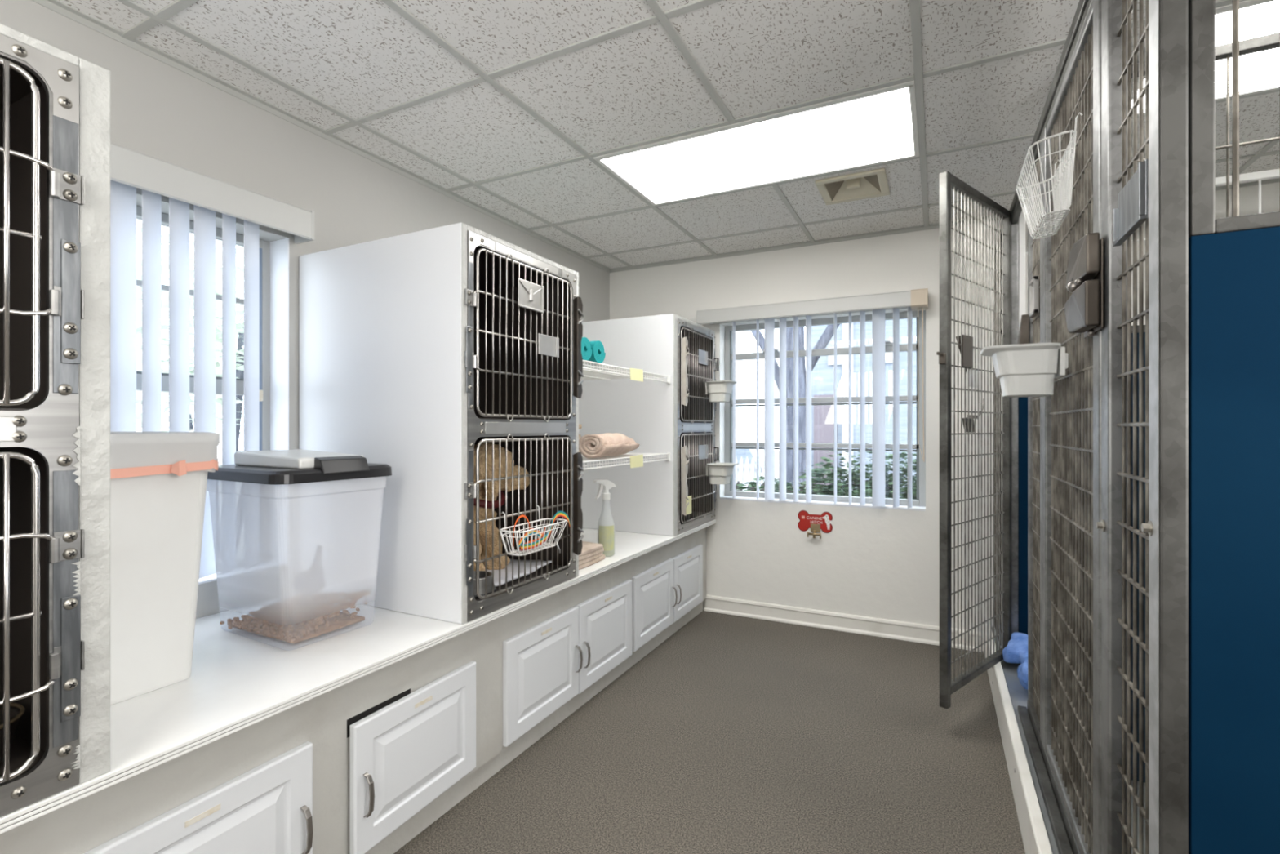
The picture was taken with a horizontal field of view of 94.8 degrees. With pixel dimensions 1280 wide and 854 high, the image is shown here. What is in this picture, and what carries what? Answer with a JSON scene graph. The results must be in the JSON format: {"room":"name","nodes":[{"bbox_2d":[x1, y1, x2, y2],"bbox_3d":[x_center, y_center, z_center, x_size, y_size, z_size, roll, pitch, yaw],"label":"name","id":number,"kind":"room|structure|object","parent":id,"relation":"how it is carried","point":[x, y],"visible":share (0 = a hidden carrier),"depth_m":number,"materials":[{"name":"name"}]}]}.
{"room":"veterinary clinic","nodes":[
{"label":"veterinary clinic","id":0,"kind":"room"},
{"bbox_2d":[0,0,609,618],"bbox_3d":[-1.454,0.040,1.858,0.150,2.296,5.510,0,0,27],"label":"wall","id":1,"kind":"structure","parent":0,"point":[158,110],"depth_m":2.02,"materials":[{"name":"grey paint"}]},
{"bbox_2d":[136,205,270,450],"bbox_3d":[-1.551,-0.092,1.773,0.055,1.160,0.850,0,0,27],"label":"window","id":2,"kind":"structure","parent":1,"relation":"in","point":[264,246],"depth_m":2.12,"materials":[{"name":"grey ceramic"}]},
{"bbox_2d":[110,142,314,578],"bbox_3d":[-1.376,-0.147,1.724,0.100,1.221,0.830,0,0,27],"label":"vertical blind","id":3,"kind":"object","parent":2,"relation":"attached to","point":[131,170],"visible":0.48,"depth_m":1.77,"materials":[{"name":"grey plastic"}]},
{"bbox_2d":[198,238,288,584],"bbox_3d":[-1.487,-0.090,1.741,0.107,1.163,0.850,0,0,27],"label":"trim","id":4,"kind":"structure","parent":1,"relation":"attached to","point":[279,249],"depth_m":2.11,"materials":[{"name":"white paint"}]},
{"bbox_2d":[581,452,670,470],"bbox_3d":[-0.383,0.166,2.958,0.755,0.060,0.950,0,0,27],"label":"wire shelf","id":5,"kind":"object","parent":1,"relation":"attached to","point":[636,459],"visible":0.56,"depth_m":2.84,"materials":[{"name":"white metal"}]},
{"bbox_2d":[578,423,582,452],"bbox_3d":[-0.480,0.062,2.783,0.301,0.159,0.364,0,0,27],"label":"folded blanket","id":6,"kind":"object","parent":5,"relation":"on","point":[580,424],"visible":0.05,"depth_m":2.84,"materials":[{"name":"beige fabric"}]},
{"bbox_2d":[578,432,639,457],"bbox_3d":[-0.134,0.083,2.812,0.142,0.111,0.489,0,0,19],"label":"rolled towel","id":7,"kind":"object","parent":5,"relation":"on","point":[607,444],"visible":1,"depth_m":2.62,"materials":[{"name":"beige fabric"}]},
{"bbox_2d":[31,0,1279,272],"bbox_3d":[0.381,-1.097,0.933,3.960,0.022,5.210,0,0,27],"label":"trim","id":8,"kind":"structure","parent":1,"relation":"attached to","point":[55,6],"depth_m":2.38,"materials":[{"name":"grey paint"}]},
{"bbox_2d":[57,0,1279,268],"bbox_3d":[0.381,-1.258,0.933,4.260,0.300,5.510,0,0,27],"label":"ceiling","id":9,"kind":"structure","parent":0,"point":[358,58],"depth_m":1.91,"materials":[{"name":"tile"}]},
{"bbox_2d":[117,0,1279,267],"bbox_3d":[0.378,-1.110,0.927,3.960,0.016,5.225,0,0,27],"label":"grid","id":10,"kind":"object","parent":9,"relation":"attached to","point":[162,16],"depth_m":1.97,"materials":[{"name":"grey paint"}]},
{"bbox_2d":[592,80,919,205],"bbox_3d":[0.472,-1.119,2.404,1.195,0.038,0.586,0,0,27],"label":"recessed light","id":11,"kind":"object","parent":9,"relation":"in","point":[878,126],"visible":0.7,"depth_m":2.36,"materials":[{"name":"white plastic"}]},
{"bbox_2d":[814,168,889,204],"bbox_3d":[0.984,-1.129,2.716,0.292,0.067,0.305,0,0,27],"label":"ceiling vent","id":12,"kind":"object","parent":9,"relation":"in","point":[873,183],"visible":1,"depth_m":2.74,"materials":[{"name":"beige metal"}]},
{"bbox_2d":[1215,4,1231,46],"bbox_3d":[1.603,-1.119,1.616,0.098,0.038,0.208,0,0,27],"label":"recessed light","id":13,"kind":"object","parent":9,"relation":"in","point":[1223,14],"depth_m":1.63,"materials":[{"name":"white plastic"}]},
{"bbox_2d":[1215,57,1231,101],"bbox_3d":[1.855,-1.119,1.870,0.128,0.038,0.291,0,0,27],"label":"recessed light","id":14,"kind":"object","parent":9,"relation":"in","point":[1220,65],"depth_m":1.88,"materials":[{"name":"white plastic"}]},
{"bbox_2d":[1239,0,1279,40],"bbox_3d":[1.668,-1.119,1.583,0.152,0.038,0.208,0,0,27],"label":"recessed light","id":15,"kind":"object","parent":9,"relation":"in","point":[1257,18],"depth_m":1.60,"materials":[{"name":"white plastic"}]},
{"bbox_2d":[1239,47,1279,96],"bbox_3d":[1.930,-1.119,1.832,0.192,0.038,0.291,0,0,27],"label":"recessed light","id":16,"kind":"object","parent":9,"relation":"in","point":[1260,72],"depth_m":1.84,"materials":[{"name":"white plastic"}]},
{"bbox_2d":[393,608,1025,853],"bbox_3d":[0.381,1.228,0.933,4.260,0.080,5.510,0,0,27],"label":"floor","id":17,"kind":"structure","parent":0,"point":[734,734],"depth_m":2.08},
{"bbox_2d":[0,527,706,853],"bbox_3d":[-0.809,0.903,2.091,0.786,0.568,4.206,0,0,27],"label":"base cabinet","id":18,"kind":"object","parent":17,"relation":"on","point":[366,764],"visible":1,"depth_m":1.61,"materials":[{"name":"paint"}]},
{"bbox_2d":[0,519,715,833],"bbox_3d":[-0.809,0.608,2.092,0.788,0.023,4.207,0,0,27],"label":"countertop","id":19,"kind":"structure","parent":18,"relation":"on","point":[239,679],"depth_m":1.43,"materials":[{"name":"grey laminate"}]},
{"bbox_2d":[0,23,110,816],"bbox_3d":[-1.413,-0.011,0.880,0.795,1.214,0.700,0,0,27],"label":"bank","id":20,"kind":"object","parent":19,"relation":"on","point":[55,103],"visible":1,"depth_m":0.98,"materials":[{"name":"white"}]},
{"bbox_2d":[0,702,25,762],"bbox_3d":[-1.095,0.512,0.938,0.160,0.074,0.160,0,0,27],"label":"bowl","id":21,"kind":"object","parent":20,"relation":"in","point":[16,710],"visible":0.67,"depth_m":0.98,"materials":[{"name":"grey"}]},
{"bbox_2d":[110,431,219,705],"bbox_3d":[-1.224,0.304,1.357,0.387,0.584,0.311,0,0,27],"label":"storage bin","id":22,"kind":"object","parent":19,"relation":"on","point":[158,480],"visible":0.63,"depth_m":1.31,"materials":[{"name":"plastic"}]},
{"bbox_2d":[206,448,391,606],"bbox_3d":[-1.016,0.333,1.755,0.437,0.522,0.360,0,0,30],"label":"tub","id":23,"kind":"object","parent":19,"relation":"on","point":[294,526],"visible":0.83,"depth_m":1.63,"materials":[{"name":"white"}]},
{"bbox_2d":[219,590,369,644],"bbox_3d":[-1.019,0.542,1.756,0.346,0.092,0.259,0,0,27],"label":"kibble","id":24,"kind":"object","parent":23,"relation":"in","point":[295,624],"visible":0.86,"depth_m":1.71,"materials":[{"name":"brown food"}]},
{"bbox_2d":[298,222,583,624],"bbox_3d":[-0.720,-0.011,2.229,0.820,1.214,0.650,0,0,27],"label":"bank","id":25,"kind":"object","parent":19,"relation":"on","point":[418,349],"visible":0.98,"depth_m":1.94,"materials":[{"name":"white"}]},
{"bbox_2d":[483,559,551,586],"bbox_3d":[-0.641,0.534,2.216,0.460,0.025,0.420,0,0,27],"label":"pad","id":26,"kind":"object","parent":25,"relation":"in","point":[515,561],"visible":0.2,"depth_m":2.20,"materials":[{"name":"white fabric"}]},
{"bbox_2d":[473,570,497,597],"bbox_3d":[-0.550,0.521,1.963,0.144,0.058,0.144,0,0,27],"label":"bowl","id":27,"kind":"object","parent":26,"relation":"on","point":[482,573],"visible":0.38,"depth_m":1.93,"materials":[{"name":"metal"}]},
{"bbox_2d":[473,442,529,570],"bbox_3d":[-0.747,0.302,2.255,0.580,0.496,0.367,0,0,15],"label":"dog","id":28,"kind":"object","parent":26,"relation":"on","point":[489,446],"visible":0.26,"depth_m":2.17},
{"bbox_2d":[499,505,567,555],"bbox_3d":[-0.360,0.344,1.984,0.115,0.135,0.275,0,0,27],"label":"wire basket","id":29,"kind":"object","parent":25,"relation":"hanging from","point":[539,548],"visible":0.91,"depth_m":1.95,"materials":[{"name":"white metal"}]},
{"bbox_2d":[513,511,569,553],"bbox_3d":[-0.338,0.366,2.010,0.062,0.146,0.252,0,0,35],"label":"leash","id":30,"kind":"object","parent":29,"relation":"in","point":[559,513],"visible":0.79,"depth_m":1.99,"materials":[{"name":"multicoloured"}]},
{"bbox_2d":[580,360,670,383],"bbox_3d":[-0.383,-0.255,2.958,0.755,0.060,0.950,0,0,27],"label":"wire shelf","id":31,"kind":"object","parent":25,"relation":"attached to","point":[591,370],"visible":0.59,"depth_m":2.90,"materials":[{"name":"white metal"}]},
{"bbox_2d":[581,337,592,360],"bbox_3d":[-0.441,-0.330,2.597,0.475,0.098,0.103,0,0,27],"label":"rolled mat","id":32,"kind":"object","parent":31,"relation":"on","point":[586,351],"visible":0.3,"depth_m":2.49,"materials":[{"name":"teal plastic"}]},
{"bbox_2d":[586,340,605,363],"bbox_3d":[-0.390,-0.330,2.699,0.475,0.098,0.103,0,0,27],"label":"rolled mat","id":33,"kind":"object","parent":31,"relation":"on","point":[597,355],"visible":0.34,"depth_m":2.58,"materials":[{"name":"teal plastic"}]},
{"bbox_2d":[578,541,605,569],"bbox_3d":[-0.273,0.558,2.571,0.159,0.075,0.279,0,0,27],"label":"folded towels","id":34,"kind":"object","parent":19,"relation":"on","point":[591,553],"visible":0.3,"depth_m":2.54,"materials":[{"name":"fabric"}]},
{"bbox_2d":[592,479,616,556],"bbox_3d":[-0.161,0.418,2.728,0.082,0.353,0.120,0,0,27],"label":"spray bottle","id":35,"kind":"object","parent":19,"relation":"on","point":[606,524],"visible":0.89,"depth_m":2.71,"materials":[{"name":"white plastic"}]},
{"bbox_2d":[578,313,719,536],"bbox_3d":[0.006,-0.011,3.669,0.820,1.214,0.668,0,0,27],"label":"bank","id":36,"kind":"object","parent":19,"relation":"on","point":[675,496],"visible":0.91,"depth_m":3.34,"materials":[{"name":"white"}]},
{"bbox_2d":[705,380,737,402],"bbox_3d":[0.487,-0.213,3.562,0.182,0.121,0.182,0,0,27],"label":"cup","id":37,"kind":"object","parent":36,"relation":"attached to","point":[718,391],"visible":1,"depth_m":3.50,"materials":[{"name":"white plastic"}]},
{"bbox_2d":[706,462,738,484],"bbox_3d":[0.492,0.282,3.571,0.182,0.121,0.182,0,0,27],"label":"cup","id":38,"kind":"object","parent":36,"relation":"attached to","point":[718,473],"visible":1,"depth_m":3.52,"materials":[{"name":"white plastic"}]},
{"bbox_2d":[936,0,1279,853],"bbox_3d":[1.915,0.050,1.693,1.897,2.274,2.461,0,0,27],"label":"kennel","id":39,"kind":"object","parent":17,"relation":"on","point":[1140,511],"visible":0.9,"depth_m":1.02,"materials":[{"name":"metal"}]},
{"bbox_2d":[1002,631,1027,663],"bbox_3d":[1.761,0.980,2.540,0.334,0.148,0.217,0,0,27],"label":"blanket","id":40,"kind":"object","parent":39,"relation":"on","point":[1016,649],"visible":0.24,"depth_m":2.57,"materials":[{"name":"blue fabric"}]},
{"bbox_2d":[985,622,1052,853],"bbox_3d":[1.225,1.113,1.906,0.032,0.150,2.706,0,0,27],"label":"baseboard","id":41,"kind":"structure","parent":39,"relation":"attached to","point":[1032,825],"depth_m":1.85,"materials":[{"name":"paint"}]},
{"bbox_2d":[1017,657,1027,689],"bbox_3d":[1.655,0.979,2.295,0.316,0.161,0.204,0,0,27],"label":"blanket","id":42,"kind":"object","parent":39,"relation":"on","point":[1022,670],"visible":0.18,"depth_m":2.31,"materials":[{"name":"blue fabric"}]},
{"bbox_2d":[980,342,1068,397],"bbox_3d":[1.020,-0.146,1.569,0.192,0.128,0.191,0,0,27],"label":"plastic bucket","id":43,"kind":"object","parent":39,"relation":"attached to","point":[1023,370],"visible":1,"depth_m":1.50,"materials":[{"name":"white plastic"}]},
{"bbox_2d":[1016,112,1083,239],"bbox_3d":[1.038,-0.620,1.504,0.104,0.218,0.315,0,0,27],"label":"wire basket","id":44,"kind":"object","parent":39,"relation":"hanging from","point":[1064,191],"visible":1,"depth_m":1.47,"materials":[{"name":"white metal"}]},
{"bbox_2d":[609,182,1279,650],"bbox_3d":[1.654,0.040,3.293,4.110,2.296,0.150,0,0,27],"label":"wall","id":45,"kind":"structure","parent":0,"point":[883,563],"depth_m":3.41,"materials":[{"name":"white paint"}]},
{"bbox_2d":[797,510,832,538],"bbox_3d":[1.036,0.580,3.498,0.202,0.158,0.037,0,0,27],"label":"wall sign","id":46,"kind":"object","parent":45,"relation":"attached to","point":[815,522],"visible":1,"depth_m":3.50,"materials":[{"name":"red"}]},
{"bbox_2d":[822,514,831,529],"bbox_3d":[1.105,0.562,3.480,0.052,0.090,0.001,0,0,27],"label":"picture","id":47,"kind":"object","parent":46,"relation":"attached to","point":[827,518],"depth_m":3.48,"materials":[{"name":"white"}]},
{"bbox_2d":[720,495,925,511],"bbox_3d":[1.066,0.458,3.558,1.190,0.015,0.096,0,0,27],"label":"trim","id":48,"kind":"structure","parent":45,"relation":"attached to","point":[724,497],"depth_m":3.51,"materials":[{"name":"white paint"}]},
{"bbox_2d":[724,310,925,506],"bbox_3d":[1.092,-0.104,3.610,1.190,1.115,0.070,0,0,27],"label":"window","id":49,"kind":"structure","parent":45,"relation":"in","point":[921,465],"depth_m":3.58,"materials":[{"name":"grey metal"}]},
{"bbox_2d":[696,288,928,508],"bbox_3d":[0.971,-0.147,3.485,1.317,1.187,0.120,0,0,27],"label":"vertical blind","id":50,"kind":"object","parent":49,"relation":"attached to","point":[917,299],"visible":1,"depth_m":3.43,"materials":[{"name":"grey plastic"}]},
{"bbox_2d":[703,594,981,652],"bbox_3d":[1.113,1.138,3.468,1.555,0.099,0.025,0,0,27],"label":"baseboard","id":51,"kind":"structure","parent":45,"relation":"attached to","point":[867,625],"depth_m":3.45,"materials":[{"name":"paint"}]},
{"label":"outside","id":52,"kind":"structure","parent":0,"visible":0},
{"bbox_2d":[217,450,778,465],"bbox_3d":[7.647,1.688,20.726,55.000,0.100,36.100,0,0,27],"label":"ground","id":53,"kind":"structure","parent":52,"point":[776,452],"depth_m":32.83,"materials":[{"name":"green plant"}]},
{"bbox_2d":[735,456,764,491],"bbox_3d":[0.891,1.013,7.966,1.664,1.250,0.052,0,0,27],"label":"picket fence","id":54,"kind":"object","parent":53,"relation":"on","point":[741,468],"visible":0.12,"depth_m":7.68,"materials":[{"name":"grey wood"}]},
{"bbox_2d":[735,440,778,489],"bbox_3d":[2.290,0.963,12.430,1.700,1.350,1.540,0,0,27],"label":"car","id":55,"kind":"object","parent":53,"relation":"on","point":[750,453],"visible":0.05,"depth_m":11.71,"materials":[{"name":"grey metal"}]},
{"bbox_2d":[735,475,803,493],"bbox_3d":[1.077,1.025,4.942,0.857,1.233,0.486,0,0,27],"label":"shrub","id":56,"kind":"object","parent":53,"relation":"on","point":[751,484],"visible":0.02,"depth_m":4.96,"materials":[{"name":"green plant"}]},
{"bbox_2d":[751,324,839,490],"bbox_3d":[1.758,-1.471,9.162,6.130,6.218,2.794,0,0,27],"label":"tree","id":57,"kind":"object","parent":53,"relation":"on","point":[828,332],"visible":0.02,"depth_m":7.99,"materials":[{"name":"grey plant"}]},
{"bbox_2d":[735,480,907,498],"bbox_3d":[2.439,1.103,5.505,3.478,1.070,0.052,0,0,27],"label":"picket fence","id":58,"kind":"object","parent":53,"relation":"on","point":[738,482],"visible":0.03,"depth_m":6.11,"materials":[{"name":"grey"}]},
{"bbox_2d":[790,443,916,499],"bbox_3d":[2.058,0.887,5.185,1.440,1.512,0.585,0,0,27],"label":"shrub","id":59,"kind":"object","parent":53,"relation":"on","point":[844,485],"visible":0.3,"depth_m":5.19,"materials":[{"name":"green plant"}]},
{"bbox_2d":[811,318,916,497],"bbox_3d":[9.947,-1.887,12.624,12.600,7.050,5.300,0,0,27],"label":"house","id":60,"kind":"structure","parent":53,"relation":"on","point":[823,373],"depth_m":12.76,"materials":[{"name":"white"}]},
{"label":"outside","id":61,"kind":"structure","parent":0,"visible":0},
{"bbox_3d":[-18.092,1.688,0.099,27.600,0.100,23.890,0,0,27],"label":"ground","id":62,"kind":"structure","parent":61,"visible":0},
{"bbox_2d":[136,221,244,462],"bbox_3d":[-4.276,-0.365,5.993,3.666,4.032,4.657,0,0,27],"label":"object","id":63,"kind":"object","parent":62,"relation":"on","point":[165,232],"visible":0.06,"depth_m":5.40,"materials":[{"name":"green plant"}]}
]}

